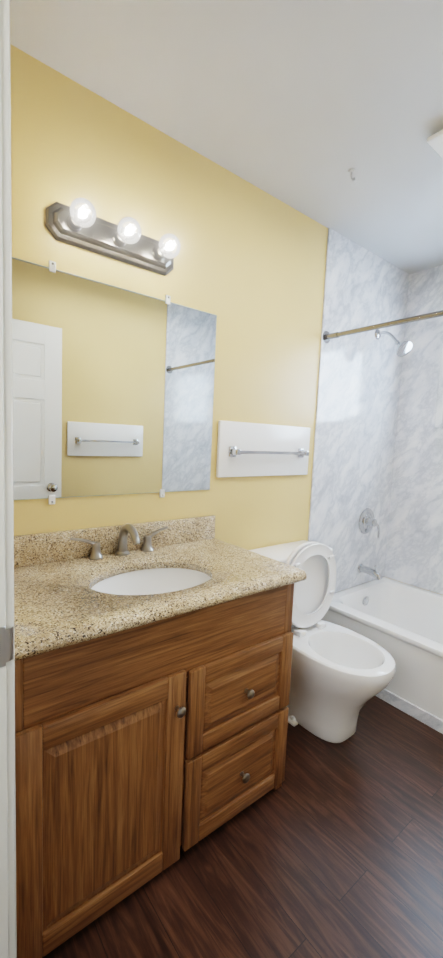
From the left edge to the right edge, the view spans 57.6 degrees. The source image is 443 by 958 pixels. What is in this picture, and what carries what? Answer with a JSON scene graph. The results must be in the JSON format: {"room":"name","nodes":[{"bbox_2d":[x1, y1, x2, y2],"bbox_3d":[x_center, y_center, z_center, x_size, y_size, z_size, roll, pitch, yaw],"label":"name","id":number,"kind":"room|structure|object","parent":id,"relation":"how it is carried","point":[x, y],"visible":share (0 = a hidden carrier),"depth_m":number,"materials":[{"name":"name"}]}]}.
{"room":"bathroom","nodes":[
{"label":"bathroom","id":0,"kind":"room"},
{"bbox_2d":[10,44,327,549],"bbox_3d":[0.154,-0.111,2.062,2.818,2.460,0.120,-2,7,-38],"label":"wall","id":1,"kind":"structure","parent":0,"point":[248,270],"depth_m":1.68,"materials":[{"name":"yellow paint"}]},
{"bbox_2d":[46,197,180,275],"bbox_3d":[-0.335,-0.847,1.398,0.480,0.116,0.154,-2,7,-38],"label":"sconce","id":2,"kind":"object","parent":1,"relation":"attached to","point":[82,228],"visible":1,"depth_m":1.40,"materials":[{"name":"silver metal"}]},
{"bbox_2d":[12,257,216,504],"bbox_3d":[-0.392,-0.321,1.514,0.907,0.811,0.010,-2,7,-38],"label":"mirror","id":3,"kind":"object","parent":1,"relation":"attached to","point":[113,390],"visible":1,"depth_m":1.48,"materials":[{"name":"silver mirror"}]},
{"bbox_2d":[14,515,214,567],"bbox_3d":[-0.415,0.233,1.561,0.970,0.105,0.020,-2,7,-38],"label":"backsplash","id":4,"kind":"structure","parent":1,"relation":"attached to","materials":[{"name":"stone"}]},
{"bbox_2d":[216,420,309,477],"bbox_3d":[0.246,-0.142,2.007,0.630,0.260,0.071,-2,7,-38],"label":"towel rail","id":5,"kind":"object","parent":1,"relation":"attached to","point":[245,449],"visible":1,"depth_m":1.98,"materials":[{"name":"white paint"}]},
{"bbox_2d":[308,228,409,592],"bbox_3d":[0.861,-0.127,2.540,0.876,2.460,0.010,-2,7,-38],"label":"wall","id":6,"kind":"structure","parent":1,"relation":"attached to","point":[359,382],"depth_m":2.47,"materials":[{"name":"white stone"}]},
{"bbox_2d":[359,508,379,537],"bbox_3d":[0.976,0.291,2.635,0.172,0.192,0.073,-2,7,-38],"label":"tub valve","id":7,"kind":"object","parent":6,"relation":"attached to","point":[367,521],"visible":1,"depth_m":2.63,"materials":[{"name":"silver metal"}]},
{"bbox_2d":[358,564,381,579],"bbox_3d":[0.969,0.598,2.617,0.062,0.095,0.156,-2,7,-38],"label":"tub spout","id":8,"kind":"object","parent":6,"relation":"attached to","point":[374,573],"visible":1,"depth_m":2.60,"materials":[{"name":"silver metal"}]},
{"bbox_2d":[323,310,442,342],"bbox_3d":[1.094,-0.696,1.577,0.068,0.068,1.722,-2,7,-38],"label":"rail","id":9,"kind":"object","parent":6,"relation":"attached to","point":[327,336],"visible":0.81,"depth_m":1.96,"materials":[{"name":"silver metal"}]},
{"bbox_2d":[375,329,412,356],"bbox_3d":[1.028,-0.828,2.428,0.098,0.192,0.229,-2,7,-38],"label":"shower head","id":10,"kind":"object","parent":6,"relation":"attached to","point":[403,348],"visible":1,"depth_m":2.38},
{"bbox_2d":[10,0,442,273],"bbox_3d":[0.331,-1.276,0.892,3.930,0.100,1.920,-2,7,-38],"label":"ceiling","id":11,"kind":"structure","parent":0,"point":[303,106],"depth_m":1.31,"materials":[{"name":"paint"}]},
{"bbox_2d":[348,168,354,181],"bbox_3d":[0.550,-1.274,1.697,0.039,0.039,0.028,-2,7,-38],"label":"ceiling hook","id":12,"kind":"object","parent":11,"relation":"attached to","point":[351,170],"visible":1,"depth_m":1.69,"materials":[{"name":"paint"}]},
{"bbox_2d":[427,130,442,157],"bbox_3d":[0.965,-1.234,1.448,0.310,0.034,0.310,-2,7,-38],"label":"fan","id":13,"kind":"object","parent":11,"relation":"attached to","point":[435,141],"visible":0.98,"depth_m":1.47,"materials":[{"name":"white plastic"}]},
{"bbox_2d":[42,696,442,957],"bbox_3d":[0.221,1.270,1.142,3.930,0.100,1.920,-2,7,-38],"label":"floor","id":14,"kind":"structure","parent":0,"point":[326,849],"depth_m":1.24,"materials":[{"name":"brown wood"}]},
{"bbox_2d":[14,515,306,957],"bbox_3d":[-0.263,0.677,1.389,0.970,0.988,0.568,-2,7,-38],"label":"bathroom vanity","id":15,"kind":"object","parent":14,"relation":"on","point":[153,661],"visible":0.98,"depth_m":1.15,"materials":[{"name":"brown wood"}]},
{"bbox_2d":[70,523,167,559],"bbox_3d":[-0.348,0.229,1.506,0.395,0.128,0.155,-2,7,-38],"label":"faucet","id":16,"kind":"object","parent":15,"relation":"on","point":[135,541],"depth_m":1.53,"materials":[{"name":"silver metal"}]},
{"bbox_2d":[91,568,210,594],"bbox_3d":[-0.230,0.433,1.360,0.484,0.155,0.376,-2,7,-38],"label":"sink","id":17,"kind":"object","parent":15,"relation":"in","point":[130,581],"depth_m":1.50,"materials":[{"name":"white ceramic"}]},
{"bbox_2d":[249,540,395,742],"bbox_3d":[0.480,0.735,1.911,0.464,0.840,0.682,-2,7,-38],"label":"toilet","id":18,"kind":"object","parent":14,"relation":"on","point":[341,676],"visible":0.73,"depth_m":1.87,"materials":[{"name":"white ceramic"}]},
{"bbox_2d":[321,577,442,733],"bbox_3d":[1.376,0.989,2.025,0.763,0.385,1.676,-2,7,-38],"label":"bathtub","id":19,"kind":"object","parent":14,"relation":"on","point":[401,623],"visible":0.85,"depth_m":2.15,"materials":[{"name":"white ceramic"}]},
{"bbox_3d":[1.769,-0.054,2.200,0.120,2.460,1.680,-2,7,-38],"label":"wall","id":20,"kind":"structure","parent":0,"visible":0},
{"bbox_2d":[384,265,442,594],"bbox_3d":[1.727,-0.246,2.141,0.008,2.071,1.664,-2,7,-38],"label":"wall","id":21,"kind":"structure","parent":20,"relation":"attached to","point":[414,552],"depth_m":2.66,"materials":[{"name":"white stone"}]},
{"bbox_2d":[434,341,442,427],"bbox_3d":[1.705,-0.606,2.211,0.107,0.660,0.940,-2,7,-38],"label":"window","id":22,"kind":"structure","parent":20,"relation":"in","point":[439,416],"depth_m":2.54,"materials":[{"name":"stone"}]},
{"bbox_3d":[-0.345,0.018,0.525,0.120,2.460,1.680,-2,7,-38],"label":"wall","id":23,"kind":"structure","parent":0,"visible":0},
{"bbox_2d":[0,0,16,957],"bbox_3d":[-0.142,0.230,0.278,0.154,2.105,0.890,-2,7,-38],"label":"door frame","id":24,"kind":"structure","parent":23,"relation":"attached to","point":[8,937],"depth_m":0.60,"materials":[{"name":"paint"}]},
{"bbox_2d":[0,626,13,666],"bbox_3d":[-0.339,0.256,0.612,0.045,0.064,0.012,-2,7,-38],"label":"strike plate","id":25,"kind":"object","parent":24,"relation":"attached to","point":[6,645],"visible":1,"depth_m":0.62,"materials":[{"name":"silver metal"}]}
]}

